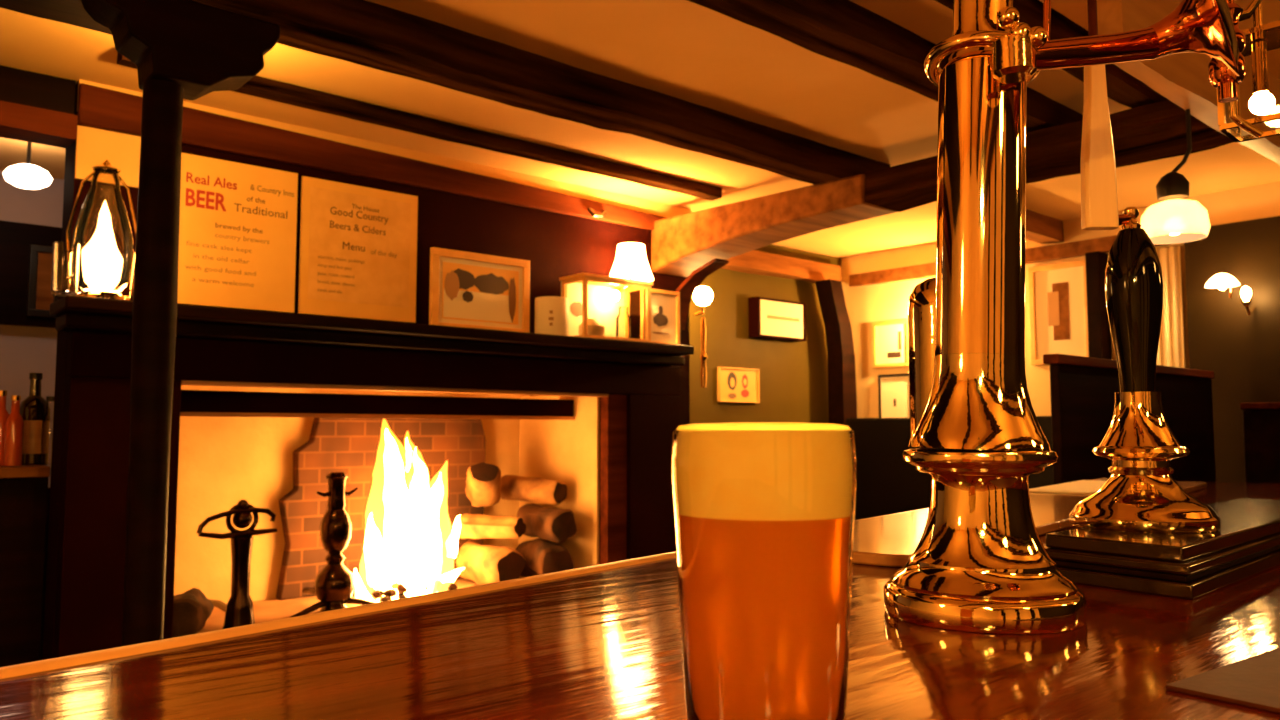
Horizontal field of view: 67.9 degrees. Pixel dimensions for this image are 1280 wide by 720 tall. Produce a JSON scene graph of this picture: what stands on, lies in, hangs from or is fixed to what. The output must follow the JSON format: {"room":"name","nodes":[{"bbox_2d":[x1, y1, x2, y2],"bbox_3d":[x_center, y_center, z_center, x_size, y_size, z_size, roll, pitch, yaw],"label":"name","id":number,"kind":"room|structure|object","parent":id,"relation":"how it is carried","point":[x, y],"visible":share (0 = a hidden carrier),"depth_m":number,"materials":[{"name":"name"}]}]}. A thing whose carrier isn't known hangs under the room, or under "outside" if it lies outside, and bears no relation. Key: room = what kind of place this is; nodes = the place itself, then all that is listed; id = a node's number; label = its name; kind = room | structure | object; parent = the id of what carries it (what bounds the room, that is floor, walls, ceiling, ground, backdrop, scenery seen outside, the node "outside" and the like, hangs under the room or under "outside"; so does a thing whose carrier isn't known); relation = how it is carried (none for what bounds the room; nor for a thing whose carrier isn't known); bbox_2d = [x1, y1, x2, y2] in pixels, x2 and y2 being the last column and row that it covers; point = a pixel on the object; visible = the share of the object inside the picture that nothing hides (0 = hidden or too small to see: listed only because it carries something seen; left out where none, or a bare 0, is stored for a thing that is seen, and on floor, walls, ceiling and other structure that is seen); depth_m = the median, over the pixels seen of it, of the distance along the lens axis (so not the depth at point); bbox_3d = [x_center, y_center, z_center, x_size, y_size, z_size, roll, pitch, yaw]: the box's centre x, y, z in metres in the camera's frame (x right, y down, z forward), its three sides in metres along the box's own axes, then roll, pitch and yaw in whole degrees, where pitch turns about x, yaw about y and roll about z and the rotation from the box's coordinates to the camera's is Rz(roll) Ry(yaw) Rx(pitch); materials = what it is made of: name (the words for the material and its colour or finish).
{"room":"bar","nodes":[
{"label":"bar","id":0,"kind":"room"},
{"bbox_2d":[0,170,63,659],"bbox_3d":[-3.043,0.341,3.000,2.600,2.200,0.110,4,-6,-41],"label":"wall","id":1,"kind":"structure","parent":0,"point":[24,350],"depth_m":3.63,"materials":[{"name":"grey paint"}]},
{"bbox_2d":[0,220,61,327],"bbox_3d":[-2.318,-0.323,3.620,0.268,0.386,0.050,4,-6,-41],"label":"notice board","id":2,"kind":"object","parent":1,"relation":"attached to","point":[16,238],"visible":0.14,"depth_m":3.57,"materials":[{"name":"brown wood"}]},
{"bbox_2d":[27,244,58,317],"bbox_3d":[-2.264,-0.299,3.618,0.109,0.270,0.020,4,-6,-41],"label":"framed picture","id":3,"kind":"object","parent":2,"relation":"attached to","point":[40,297],"visible":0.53,"depth_m":3.60,"materials":[{"name":"black paint"}]},
{"bbox_2d":[174,385,529,603],"bbox_3d":[-1.015,0.365,3.588,1.725,1.040,0.480,4,-6,-41],"label":"wall","id":4,"kind":"structure","parent":0,"point":[224,461],"depth_m":3.45,"materials":[{"name":"paint"}]},
{"bbox_2d":[519,396,598,568],"bbox_3d":[-0.352,0.533,4.028,0.012,0.769,0.554,4,-6,-41],"label":"wall","id":5,"kind":"structure","parent":4,"relation":"attached to","point":[566,451],"depth_m":3.94,"materials":[{"name":"paint"}]},
{"bbox_2d":[195,576,522,633],"bbox_3d":[-0.953,0.887,3.469,1.592,0.020,0.558,4,-6,-41],"label":"floor","id":6,"kind":"structure","parent":0,"point":[271,609],"depth_m":3.29,"materials":[{"name":"stone"}]},
{"bbox_2d":[172,588,213,637],"bbox_3d":[-1.386,0.773,2.903,0.136,0.128,0.190,1,-4,-15],"label":"log","id":7,"kind":"object","parent":6,"relation":"on","point":[191,608],"visible":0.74,"depth_m":2.82,"materials":[{"name":"brown wood"}]},
{"bbox_2d":[197,499,276,628],"bbox_3d":[-1.349,0.646,3.068,0.244,0.402,0.351,4,-6,-41],"label":"firedog","id":8,"kind":"object","parent":6,"relation":"on","point":[239,610],"visible":0.97,"depth_m":2.96,"materials":[{"name":"black metal"}]},
{"bbox_2d":[291,472,375,616],"bbox_3d":[-1.113,0.628,3.324,0.327,0.476,0.319,4,-6,-41],"label":"firedog","id":9,"kind":"object","parent":6,"relation":"on","point":[334,584],"visible":0.96,"depth_m":3.23,"materials":[{"name":"black metal"}]},
{"bbox_2d":[276,418,485,599],"bbox_3d":[-1.001,0.540,3.792,0.869,0.720,0.050,4,-6,-41],"label":"fireback","id":10,"kind":"object","parent":6,"relation":"on","point":[356,447],"visible":0.62,"depth_m":3.69,"materials":[{"name":"brick"}]},
{"bbox_2d":[352,428,464,602],"bbox_3d":[-0.856,0.584,3.565,0.458,0.715,0.274,4,-6,-41],"label":"fire","id":11,"kind":"object","parent":6,"relation":"on","point":[410,562],"visible":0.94,"depth_m":3.46,"materials":[{"name":"yellow"}]},
{"bbox_2d":[456,541,525,584],"bbox_3d":[-0.599,0.818,3.794,0.167,0.172,0.295,4,-6,-41],"label":"log","id":12,"kind":"object","parent":6,"relation":"on","point":[484,564],"visible":0.94,"depth_m":3.72,"materials":[{"name":"brown wood"}]},
{"bbox_2d":[458,514,525,538],"bbox_3d":[-0.598,0.669,3.797,0.269,0.100,0.114,-2,-5,22],"label":"log","id":13,"kind":"object","parent":12,"relation":"on","point":[473,526],"visible":0.95,"depth_m":3.76,"materials":[{"name":"brown wood"}]},
{"bbox_2d":[465,462,500,506],"bbox_3d":[-0.642,0.512,3.902,0.144,0.185,0.189,1,-4,-13],"label":"log","id":14,"kind":"object","parent":13,"relation":"on","point":[483,481],"visible":1,"depth_m":3.85,"materials":[{"name":"brown wood"}]},
{"bbox_2d":[515,538,574,576],"bbox_3d":[-0.395,0.820,3.860,0.170,0.183,0.288,2,-5,-29],"label":"log","id":15,"kind":"object","parent":6,"relation":"on","point":[541,556],"visible":0.59,"depth_m":3.76,"materials":[{"name":"brown wood"}]},
{"bbox_2d":[517,504,576,542],"bbox_3d":[-0.390,0.669,3.907,0.131,0.135,0.356,3,-5,-31],"label":"log","id":16,"kind":"object","parent":15,"relation":"on","point":[555,524],"visible":0.91,"depth_m":3.78,"materials":[{"name":"brown wood"}]},
{"bbox_2d":[500,475,566,504],"bbox_3d":[-0.455,0.542,3.972,0.313,0.119,0.108,-3,-5,33],"label":"log","id":17,"kind":"object","parent":16,"relation":"on","point":[535,490],"visible":0.94,"depth_m":3.92,"materials":[{"name":"brown wood"}]},
{"bbox_2d":[42,82,689,659],"bbox_3d":[-0.845,0.383,3.563,2.390,2.200,0.500,4,-6,-41],"label":"wall","id":18,"kind":"structure","parent":0,"point":[556,245],"depth_m":3.45,"materials":[{"name":"red paint"}]},
{"bbox_2d":[0,101,77,150],"bbox_3d":[-2.364,-0.687,2.014,2.025,0.070,0.150,4,-6,-41],"label":"beam","id":19,"kind":"structure","parent":18,"relation":"attached to","point":[22,124],"depth_m":2.59,"materials":[{"name":"brown wood"}]},
{"bbox_2d":[0,65,75,114],"bbox_3d":[-2.380,-0.777,2.039,2.025,0.110,0.099,4,-6,-41],"label":"beam","id":20,"kind":"structure","parent":19,"relation":"on","point":[17,86],"depth_m":2.61,"materials":[{"name":"brown wood"}]},
{"bbox_2d":[75,125,140,187],"bbox_3d":[-1.503,-0.577,2.713,0.189,0.149,0.012,4,-6,-41],"label":"poster","id":21,"kind":"object","parent":18,"relation":"attached to","point":[94,146],"depth_m":2.70,"materials":[{"name":"paper"}]},
{"bbox_2d":[177,153,297,312],"bbox_3d":[-1.240,-0.383,2.910,0.373,0.449,0.013,4,-6,-41],"label":"poster","id":22,"kind":"object","parent":18,"relation":"attached to","point":[238,221],"visible":1,"depth_m":2.91,"materials":[{"name":"paper"}]},
{"bbox_2d":[298,176,417,322],"bbox_3d":[-0.934,-0.360,3.177,0.407,0.444,0.014,4,-6,-41],"label":"poster","id":23,"kind":"object","parent":18,"relation":"attached to","point":[358,244],"visible":1,"depth_m":3.16,"materials":[{"name":"paper"}]},
{"bbox_2d":[77,83,666,229],"bbox_3d":[-0.678,-0.658,3.433,2.370,0.117,0.028,4,-6,-41],"label":"beam","id":24,"kind":"structure","parent":18,"relation":"attached to","point":[98,107],"depth_m":3.11,"materials":[{"name":"brown wood"}]},
{"bbox_2d":[588,208,606,217],"bbox_3d":[-0.168,-0.591,3.835,0.094,0.042,0.036,4,-6,-41],"label":"iron hook","id":25,"kind":"object","parent":24,"relation":"attached to","point":[596,215],"visible":1,"depth_m":3.81,"materials":[{"name":"metal"}]},
{"bbox_2d":[50,295,693,657],"bbox_3d":[-0.755,0.673,3.313,2.315,1.545,0.480,4,-6,-41],"label":"fireplace surround","id":26,"kind":"object","parent":18,"relation":"attached to","point":[638,384],"visible":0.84,"depth_m":3.04,"materials":[{"name":"brown wood"}]},
{"bbox_2d":[51,241,79,296],"bbox_3d":[-1.490,-0.236,2.474,0.074,0.136,0.060,-1,-4,10],"label":"glass tankard","id":27,"kind":"object","parent":26,"relation":"on","point":[65,259],"visible":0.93,"depth_m":2.45,"materials":[{"name":"clear glass"}]},
{"bbox_2d":[66,159,136,299],"bbox_3d":[-1.458,-0.354,2.584,0.147,0.393,0.147,0,-4,-2],"label":"lantern","id":28,"kind":"object","parent":26,"relation":"on","point":[103,273],"visible":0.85,"depth_m":2.56,"materials":[{"name":"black metal"}]},
{"bbox_2d":[50,295,693,355],"bbox_3d":[-0.694,-0.089,3.250,2.250,0.035,0.219,4,-6,-41],"label":"mantel shelf","id":29,"kind":"object","parent":26,"relation":"attached to","point":[69,306],"depth_m":2.98,"materials":[{"name":"brown wood"}]},
{"bbox_2d":[429,247,529,332],"bbox_3d":[-0.573,-0.239,3.434,0.409,0.289,0.020,4,-6,-41],"label":"framed picture","id":30,"kind":"object","parent":26,"relation":"on","point":[468,289],"visible":0.92,"depth_m":3.42,"materials":[{"name":"beige paper"}]},
{"bbox_2d":[442,262,518,324],"bbox_3d":[-0.572,-0.238,3.434,0.319,0.200,0.001,4,-6,-41],"label":"print","id":31,"kind":"object","parent":30,"relation":"attached to","point":[473,293],"depth_m":3.43,"materials":[{"name":"paper"}]},
{"bbox_2d":[535,296,568,335],"bbox_3d":[-0.333,-0.157,3.585,0.128,0.150,0.128,4,-6,-41],"label":"jar","id":32,"kind":"object","parent":26,"relation":"on","point":[551,312],"visible":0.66,"depth_m":3.53,"materials":[{"name":"beige ceramic"}]},
{"bbox_2d":[578,318,604,335],"bbox_3d":[-0.187,-0.118,3.691,0.104,0.085,0.104,4,-6,-41],"label":"pot","id":33,"kind":"object","parent":26,"relation":"on","point":[595,326],"visible":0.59,"depth_m":3.65,"materials":[{"name":"beige"}]},
{"bbox_2d":[559,273,652,342],"bbox_3d":[-0.131,-0.194,3.750,0.352,0.246,0.156,4,-6,-41],"label":"display case","id":34,"kind":"object","parent":26,"relation":"on","point":[589,295],"visible":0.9,"depth_m":3.78,"materials":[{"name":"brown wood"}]},
{"bbox_2d":[616,306,630,337],"bbox_3d":[-0.066,-0.140,3.799,0.060,0.145,0.060,4,-6,-41],"label":"glass bottle","id":35,"kind":"object","parent":26,"relation":"on","point":[617,317],"visible":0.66,"depth_m":3.81,"materials":[{"name":"clear glass"}]},
{"bbox_2d":[640,289,679,344],"bbox_3d":[0.085,-0.174,3.941,0.207,0.234,0.020,4,-6,-41],"label":"framed picture","id":36,"kind":"object","parent":26,"relation":"on","point":[665,305],"visible":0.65,"depth_m":3.95,"materials":[{"name":"brown wood"}]},
{"bbox_2d":[77,79,690,217],"bbox_3d":[-0.675,-0.683,3.447,2.390,0.090,0.014,4,-6,-41],"label":"trim","id":37,"kind":"structure","parent":18,"relation":"attached to","point":[651,207],"depth_m":3.49,"materials":[{"name":"paint"}]},
{"bbox_2d":[610,243,653,292],"bbox_3d":[-0.052,-0.367,3.826,0.183,0.184,0.230,4,-6,-41],"label":"wall lamp","id":38,"kind":"object","parent":18,"relation":"attached to","point":[630,262],"visible":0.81,"depth_m":3.76,"materials":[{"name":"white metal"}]},
{"bbox_2d":[676,258,728,329],"bbox_3d":[0.248,-0.276,4.058,0.080,0.273,0.293,4,-6,-41],"label":"brace","id":39,"kind":"object","parent":18,"relation":"attached to","point":[697,276],"visible":0.83,"depth_m":4.08,"materials":[{"name":"brown wood"}]},
{"bbox_2d":[651,174,898,276],"bbox_3d":[0.486,-0.511,3.733,0.220,0.222,1.093,4,-6,-41],"label":"beam haunch","id":40,"kind":"structure","parent":18,"relation":"attached to","point":[682,244],"depth_m":3.67,"materials":[{"name":"brown wood"}]},
{"bbox_2d":[0,0,1279,257],"bbox_3d":[0.309,-0.870,2.069,6.300,0.080,6.600,4,-6,-41],"label":"ceiling","id":41,"kind":"structure","parent":0,"point":[686,50],"depth_m":2.79,"materials":[{"name":"paint"}]},
{"bbox_2d":[3,145,51,188],"bbox_3d":[-2.048,-0.661,3.182,0.140,0.171,0.140,4,-6,-41],"label":"pendant lamp","id":42,"kind":"object","parent":41,"relation":"hanging from","point":[26,176],"visible":0.99,"depth_m":3.14,"materials":[{"name":"white glass"}]},
{"bbox_2d":[0,0,111,32],"bbox_3d":[-1.628,-0.838,1.164,2.000,0.118,0.815,4,-6,-41],"label":"header beam","id":43,"kind":"structure","parent":41,"relation":"attached to","point":[73,11],"depth_m":1.98,"materials":[{"name":"brown wood"}]},
{"bbox_2d":[116,51,721,198],"bbox_3d":[-0.511,-0.728,3.156,2.190,0.045,0.071,4,-6,-41],"label":"ceiling beam","id":44,"kind":"structure","parent":41,"relation":"attached to","point":[261,88],"depth_m":3.04,"materials":[{"name":"brown wood"}]},
{"bbox_2d":[192,0,888,183],"bbox_3d":[-0.031,-0.726,2.781,2.420,0.104,0.153,4,-6,-41],"label":"ceiling beam","id":45,"kind":"structure","parent":41,"relation":"attached to","point":[360,31],"depth_m":2.50,"materials":[{"name":"brown wood"}]},
{"bbox_2d":[689,0,1082,132],"bbox_3d":[0.358,-0.782,2.143,2.680,0.086,0.126,4,-6,-41],"label":"ceiling beam","id":46,"kind":"structure","parent":41,"relation":"attached to","point":[847,32],"depth_m":2.24,"materials":[{"name":"brown wood"}]},
{"bbox_2d":[1026,209,1063,244],"bbox_3d":[1.636,-0.619,4.217,0.845,0.105,0.107,4,-6,-41],"label":"beam","id":47,"kind":"structure","parent":41,"relation":"attached to","point":[1041,229],"depth_m":4.35,"materials":[{"name":"brown wood"}]},
{"bbox_2d":[930,0,1165,107],"bbox_3d":[0.563,-0.799,1.910,2.680,0.086,0.076,4,-6,-41],"label":"ceiling beam","id":48,"kind":"structure","parent":41,"relation":"attached to","point":[1122,87],"depth_m":2.37,"materials":[{"name":"brown wood"}]},
{"bbox_2d":[1080,0,1118,229],"bbox_3d":[0.471,-0.520,1.002,0.034,0.774,0.016,0,-4,0],"label":"wooden paddle","id":49,"kind":"object","parent":41,"relation":"hanging from","point":[1099,200],"visible":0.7,"depth_m":0.97,"materials":[{"name":"brown wood"}]},
{"bbox_2d":[1140,109,1210,243],"bbox_3d":[1.293,-0.551,2.316,0.150,0.518,0.150,4,-6,-41],"label":"pendant","id":50,"kind":"object","parent":41,"relation":"hanging from","point":[1175,219],"visible":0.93,"depth_m":2.27,"materials":[{"name":"white glass"}]},
{"bbox_2d":[1097,0,1279,166],"bbox_3d":[1.844,-0.678,2.740,2.310,0.205,0.066,4,-6,-41],"label":"ceiling beam","id":51,"kind":"structure","parent":41,"relation":"attached to","point":[1182,79],"depth_m":2.19,"materials":[{"name":"brown wood"}]},
{"bbox_2d":[865,100,1237,206],"bbox_3d":[1.200,-0.612,2.923,0.230,0.109,1.065,4,-6,-41],"label":"cross beam","id":52,"kind":"structure","parent":51,"relation":"attached to","point":[1156,130],"depth_m":2.74,"materials":[{"name":"brown wood"}]},
{"bbox_2d":[1217,2,1279,141],"bbox_3d":[0.786,-0.590,1.220,0.080,0.601,0.080,4,-6,-44],"label":"lantern","id":53,"kind":"object","parent":41,"relation":"hanging from","point":[1260,39],"visible":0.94,"depth_m":1.20,"materials":[{"name":"gold metal"}]},
{"bbox_2d":[689,244,840,423],"bbox_3d":[0.595,0.482,4.913,1.560,2.200,0.080,4,-6,-41],"label":"wall","id":54,"kind":"structure","parent":0,"point":[793,375],"depth_m":4.93,"materials":[{"name":"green paint"}]},
{"bbox_2d":[717,367,759,402],"bbox_3d":[0.498,0.127,4.787,0.293,0.173,0.020,4,-6,-41],"label":"framed picture","id":55,"kind":"object","parent":54,"relation":"attached to","point":[742,385],"visible":1,"depth_m":4.78,"materials":[{"name":"beige paper"}]},
{"bbox_2d":[748,297,805,341],"bbox_3d":[0.721,-0.210,4.974,0.379,0.204,0.070,4,-6,-41],"label":"framed picture","id":56,"kind":"object","parent":54,"relation":"attached to","point":[768,318],"visible":1,"depth_m":4.92,"materials":[{"name":"brown wood"}]},
{"bbox_2d":[721,250,841,282],"bbox_3d":[0.582,-0.501,4.867,1.375,0.106,0.091,4,-6,-41],"label":"beam","id":57,"kind":"structure","parent":54,"relation":"attached to","point":[754,261],"depth_m":4.97,"materials":[{"name":"brown wood"}]},
{"bbox_2d":[841,207,1188,417],"bbox_3d":[1.774,0.466,4.691,0.080,2.200,1.810,4,-6,-41],"label":"wall","id":58,"kind":"structure","parent":0,"point":[867,305],"depth_m":5.14,"materials":[{"name":"beige paint"}]},
{"bbox_2d":[872,319,908,367],"bbox_3d":[1.358,-0.086,5.130,0.020,0.249,0.234,4,-6,-41],"label":"framed picture","id":59,"kind":"object","parent":58,"relation":"attached to","point":[889,338],"visible":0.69,"depth_m":5.13,"materials":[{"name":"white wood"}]},
{"bbox_2d":[887,352,900,357],"bbox_3d":[1.368,-0.028,5.113,0.001,0.030,0.084,4,-6,-41],"label":"print","id":60,"kind":"object","parent":59,"relation":"attached to","point":[889,354],"depth_m":5.11,"materials":[{"name":"brown paper"}]},
{"bbox_2d":[898,331,901,349],"bbox_3d":[1.392,-0.104,5.091,0.001,0.099,0.020,4,-6,-41],"label":"print","id":61,"kind":"object","parent":59,"relation":"on","point":[899,332],"depth_m":5.09,"materials":[{"name":"brown"}]},
{"bbox_2d":[878,373,909,417],"bbox_3d":[1.371,0.212,5.093,0.020,0.273,0.205,4,-6,-41],"label":"framed picture","id":62,"kind":"object","parent":58,"relation":"attached to","point":[893,389],"visible":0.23,"depth_m":5.10,"materials":[{"name":"black paint"}]},
{"bbox_2d":[849,235,1179,287],"bbox_3d":[1.751,-0.488,4.688,0.056,0.068,1.710,4,-6,-41],"label":"rail","id":63,"kind":"object","parent":58,"relation":"attached to","point":[1074,249],"visible":0.57,"depth_m":4.52,"materials":[{"name":"brown wood"}]},
{"bbox_2d":[1156,246,1184,367],"bbox_3d":[2.205,0.072,4.101,0.028,1.100,0.273,4,-6,-41],"label":"curtain","id":64,"kind":"object","parent":63,"relation":"hanging from","point":[1171,352],"visible":0.12,"depth_m":4.05,"materials":[{"name":"beige fabric"}]},
{"bbox_2d":[1028,260,1088,364],"bbox_3d":[1.966,-0.217,4.444,0.020,0.469,0.287,4,-6,-41],"label":"framed picture","id":65,"kind":"object","parent":58,"relation":"attached to","point":[1057,292],"visible":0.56,"depth_m":4.45,"materials":[{"name":"white paper"}]},
{"bbox_2d":[1052,282,1069,340],"bbox_3d":[1.968,-0.228,4.441,0.001,0.269,0.077,4,-6,-41],"label":"print","id":66,"kind":"object","parent":65,"relation":"attached to","point":[1060,290],"depth_m":4.44,"materials":[{"name":"brown paper"}]},
{"bbox_2d":[1184,216,1279,481],"bbox_3d":[3.487,0.388,2.676,0.160,2.060,3.460,4,-6,-41],"label":"wall","id":67,"kind":"structure","parent":0,"point":[1242,350],"depth_m":3.83,"materials":[{"name":"green paint"}]},
{"bbox_2d":[1205,270,1239,297],"bbox_3d":[2.324,-0.309,3.800,0.120,0.106,0.144,-1,-4,14],"label":"wall sconce","id":68,"kind":"object","parent":67,"relation":"attached to","point":[1222,280],"visible":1,"depth_m":3.77,"materials":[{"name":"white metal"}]},
{"bbox_2d":[1186,182,1279,225],"bbox_3d":[3.495,-0.709,2.763,0.140,0.140,3.460,4,-6,-41],"label":"trim","id":69,"kind":"structure","parent":67,"relation":"attached to","point":[1259,201],"depth_m":3.85,"materials":[{"name":"beige paint"}]},
{"bbox_2d":[1241,287,1255,314],"bbox_3d":[2.404,-0.231,3.746,0.118,0.112,0.040,4,-6,-41],"label":"wall sconce","id":70,"kind":"object","parent":67,"relation":"attached to","point":[1245,292],"visible":1,"depth_m":3.71,"materials":[{"name":"white glass"}]},
{"bbox_2d":[1228,100,1263,137],"bbox_3d":[0.655,-0.571,1.050,0.035,0.665,0.009,0,-4,0],"label":"spout","id":71,"kind":"object","parent":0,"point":[1239,121],"visible":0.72,"depth_m":1.02,"materials":[{"name":"gold metal"}]},
{"bbox_3d":[0.309,1.394,1.902,6.300,0.060,6.600,4,-6,-41],"label":"floor","id":72,"kind":"structure","parent":0,"visible":0},
{"bbox_2d":[0,477,47,666],"bbox_3d":[-2.187,0.854,2.382,1.125,1.088,0.270,4,-6,-41],"label":"sideboard","id":73,"kind":"object","parent":72,"relation":"on","point":[23,501],"visible":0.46,"depth_m":2.64,"materials":[{"name":"brown wood"}]},
{"bbox_2d":[0,465,49,477],"bbox_3d":[-2.183,0.295,2.419,1.125,0.030,0.300,4,-6,-41],"label":"shelf","id":74,"kind":"object","parent":73,"relation":"on","point":[24,471],"visible":0.79,"depth_m":2.64,"materials":[{"name":"brown wood"}]},
{"bbox_2d":[0,390,9,465],"bbox_3d":[-1.838,0.195,2.731,0.048,0.215,0.048,4,-6,-41],"label":"bottle","id":75,"kind":"object","parent":74,"relation":"on","point":[4,414],"visible":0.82,"depth_m":2.72,"materials":[{"name":"orange"}]},
{"bbox_2d":[4,395,23,465],"bbox_3d":[-1.784,0.201,2.710,0.044,0.200,0.044,4,-6,-41],"label":"bottle","id":76,"kind":"object","parent":74,"relation":"on","point":[14,428],"visible":1,"depth_m":2.69,"materials":[{"name":"orange"}]},
{"bbox_2d":[20,373,49,464],"bbox_3d":[-1.793,0.173,2.811,0.081,0.270,0.081,4,-6,-41],"label":"bottle","id":77,"kind":"object","parent":74,"relation":"on","point":[32,408],"visible":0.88,"depth_m":2.78,"materials":[{"name":"brown glass"}]},
{"bbox_2d":[40,396,53,464],"bbox_3d":[-1.734,0.207,2.794,0.044,0.200,0.044,4,-6,-41],"label":"bottle","id":78,"kind":"object","parent":74,"relation":"on","point":[48,398],"visible":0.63,"depth_m":2.79,"materials":[{"name":"clear glass"}]},
{"bbox_2d":[81,0,279,646],"bbox_3d":[-0.946,0.315,1.892,0.358,2.089,0.120,4,-6,-41],"label":"turned post","id":79,"kind":"object","parent":72,"relation":"on","point":[180,50],"visible":0.94,"depth_m":1.88,"materials":[{"name":"brown wood"}]},
{"bbox_2d":[0,478,1279,719],"bbox_3d":[0.681,0.749,0.879,1.316,1.074,4.449,-3,-5,38],"label":"countertop","id":80,"kind":"structure","parent":72,"relation":"on","point":[601,641],"depth_m":0.61,"materials":[{"name":"brown wood"}]},
{"bbox_2d":[672,422,856,719],"bbox_3d":[0.060,0.107,0.462,0.090,0.154,0.090,2,-5,-24],"label":"pint glass","id":81,"kind":"object","parent":80,"relation":"on","point":[764,512],"visible":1,"depth_m":0.42,"materials":[{"name":"glass"}]},
{"bbox_2d":[853,480,1206,566],"bbox_3d":[0.802,0.278,1.830,0.245,0.014,1.900,-3,-5,39],"label":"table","id":82,"kind":"object","parent":80,"relation":"on","point":[889,540],"visible":0.4,"depth_m":1.36,"materials":[{"name":"brown wood"}]},
{"bbox_2d":[1029,480,1105,493],"bbox_3d":[1.064,0.301,2.264,0.140,0.004,0.540,-3,-5,38],"label":"paper menu","id":83,"kind":"object","parent":82,"relation":"on","point":[1082,486],"visible":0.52,"depth_m":2.19,"materials":[{"name":"beige paper"}]},
{"bbox_2d":[884,0,1239,633],"bbox_3d":[0.339,-0.094,0.778,0.278,0.601,0.180,-2,-5,28],"label":"tower","id":84,"kind":"object","parent":80,"relation":"on","point":[980,563],"visible":1,"depth_m":0.76,"materials":[{"name":"gold metal"}]},
{"bbox_2d":[1208,0,1261,102],"bbox_3d":[0.583,-0.582,0.954,0.054,0.659,0.033,2,-4,-20],"label":"valve","id":85,"kind":"object","parent":84,"relation":"attached to","point":[1221,77],"visible":0.59,"depth_m":0.92,"materials":[{"name":"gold metal"}]},
{"bbox_2d":[1069,207,1220,533],"bbox_3d":[0.546,0.005,1.045,0.145,0.353,0.145,4,-6,-41],"label":"handpump","id":86,"kind":"object","parent":80,"relation":"on","point":[1141,494],"visible":1,"depth_m":1.02,"materials":[{"name":"gold metal"}]},
{"bbox_2d":[1099,392,1180,445],"bbox_3d":[0.546,0.065,1.041,0.080,0.058,0.080,4,-6,-41],"label":"collar","id":87,"kind":"object","parent":86,"relation":"on","point":[1138,419],"depth_m":1.02,"materials":[{"name":"gold metal"}]},
{"bbox_2d":[1044,498,1279,599],"bbox_3d":[0.710,0.213,1.163,0.776,0.045,0.153,4,-6,-44],"label":"plinth","id":88,"kind":"object","parent":80,"relation":"on","point":[1246,544],"visible":0.74,"depth_m":0.92,"materials":[{"name":"black wood"}]},
{"bbox_2d":[1165,648,1279,712],"bbox_3d":[0.513,0.187,0.517,0.300,0.003,0.300,3,-5,-36],"label":"bar mat","id":89,"kind":"object","parent":80,"relation":"on","point":[1254,681],"visible":1,"depth_m":0.55,"materials":[{"name":"brown leather"}]},
{"bbox_2d":[815,279,856,425],"bbox_3d":[1.060,0.586,5.088,0.220,2.020,0.100,4,-6,-41],"label":"post","id":90,"kind":"object","parent":72,"relation":"on","point":[842,396],"visible":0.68,"depth_m":5.11,"materials":[{"name":"brown wood"}]},
{"bbox_2d":[846,416,1052,520],"bbox_3d":[1.351,0.856,4.424,0.630,1.182,1.150,4,-6,-41],"label":"bench","id":91,"kind":"object","parent":72,"relation":"on","point":[887,484],"visible":0.11,"depth_m":4.77,"materials":[{"name":"black wood"}]},
{"bbox_2d":[1085,251,1111,359],"bbox_3d":[2.060,0.523,4.211,0.105,2.015,0.060,4,-6,-41],"label":"post","id":92,"kind":"object","parent":72,"relation":"on","point":[1099,333],"visible":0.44,"depth_m":4.23,"materials":[{"name":"brown wood"}]},
{"bbox_2d":[1043,354,1215,484],"bbox_3d":[1.628,0.748,3.422,1.380,1.451,0.430,4,-6,-41],"label":"high backed settle","id":93,"kind":"object","parent":72,"relation":"on","point":[1083,389],"visible":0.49,"depth_m":3.07,"materials":[{"name":"brown wood"}]},
{"bbox_2d":[1240,402,1279,482],"bbox_3d":[2.982,0.729,2.993,0.130,1.225,1.840,4,-6,-41],"label":"high backed settle","id":94,"kind":"object","parent":72,"relation":"on","point":[1261,421],"visible":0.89,"depth_m":3.64,"materials":[{"name":"brown wood"}]},
{"bbox_3d":[0.168,0.520,4.267,0.070,2.030,0.090,4,-6,-41],"label":"post","id":95,"kind":"object","parent":72,"relation":"on","visible":0},
{"bbox_2d":[693,286,712,387],"bbox_3d":[0.289,-0.106,4.341,0.090,0.465,0.090,4,-6,-41],"label":"lamp","id":96,"kind":"object","parent":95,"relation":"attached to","point":[702,295],"visible":1,"depth_m":4.33,"materials":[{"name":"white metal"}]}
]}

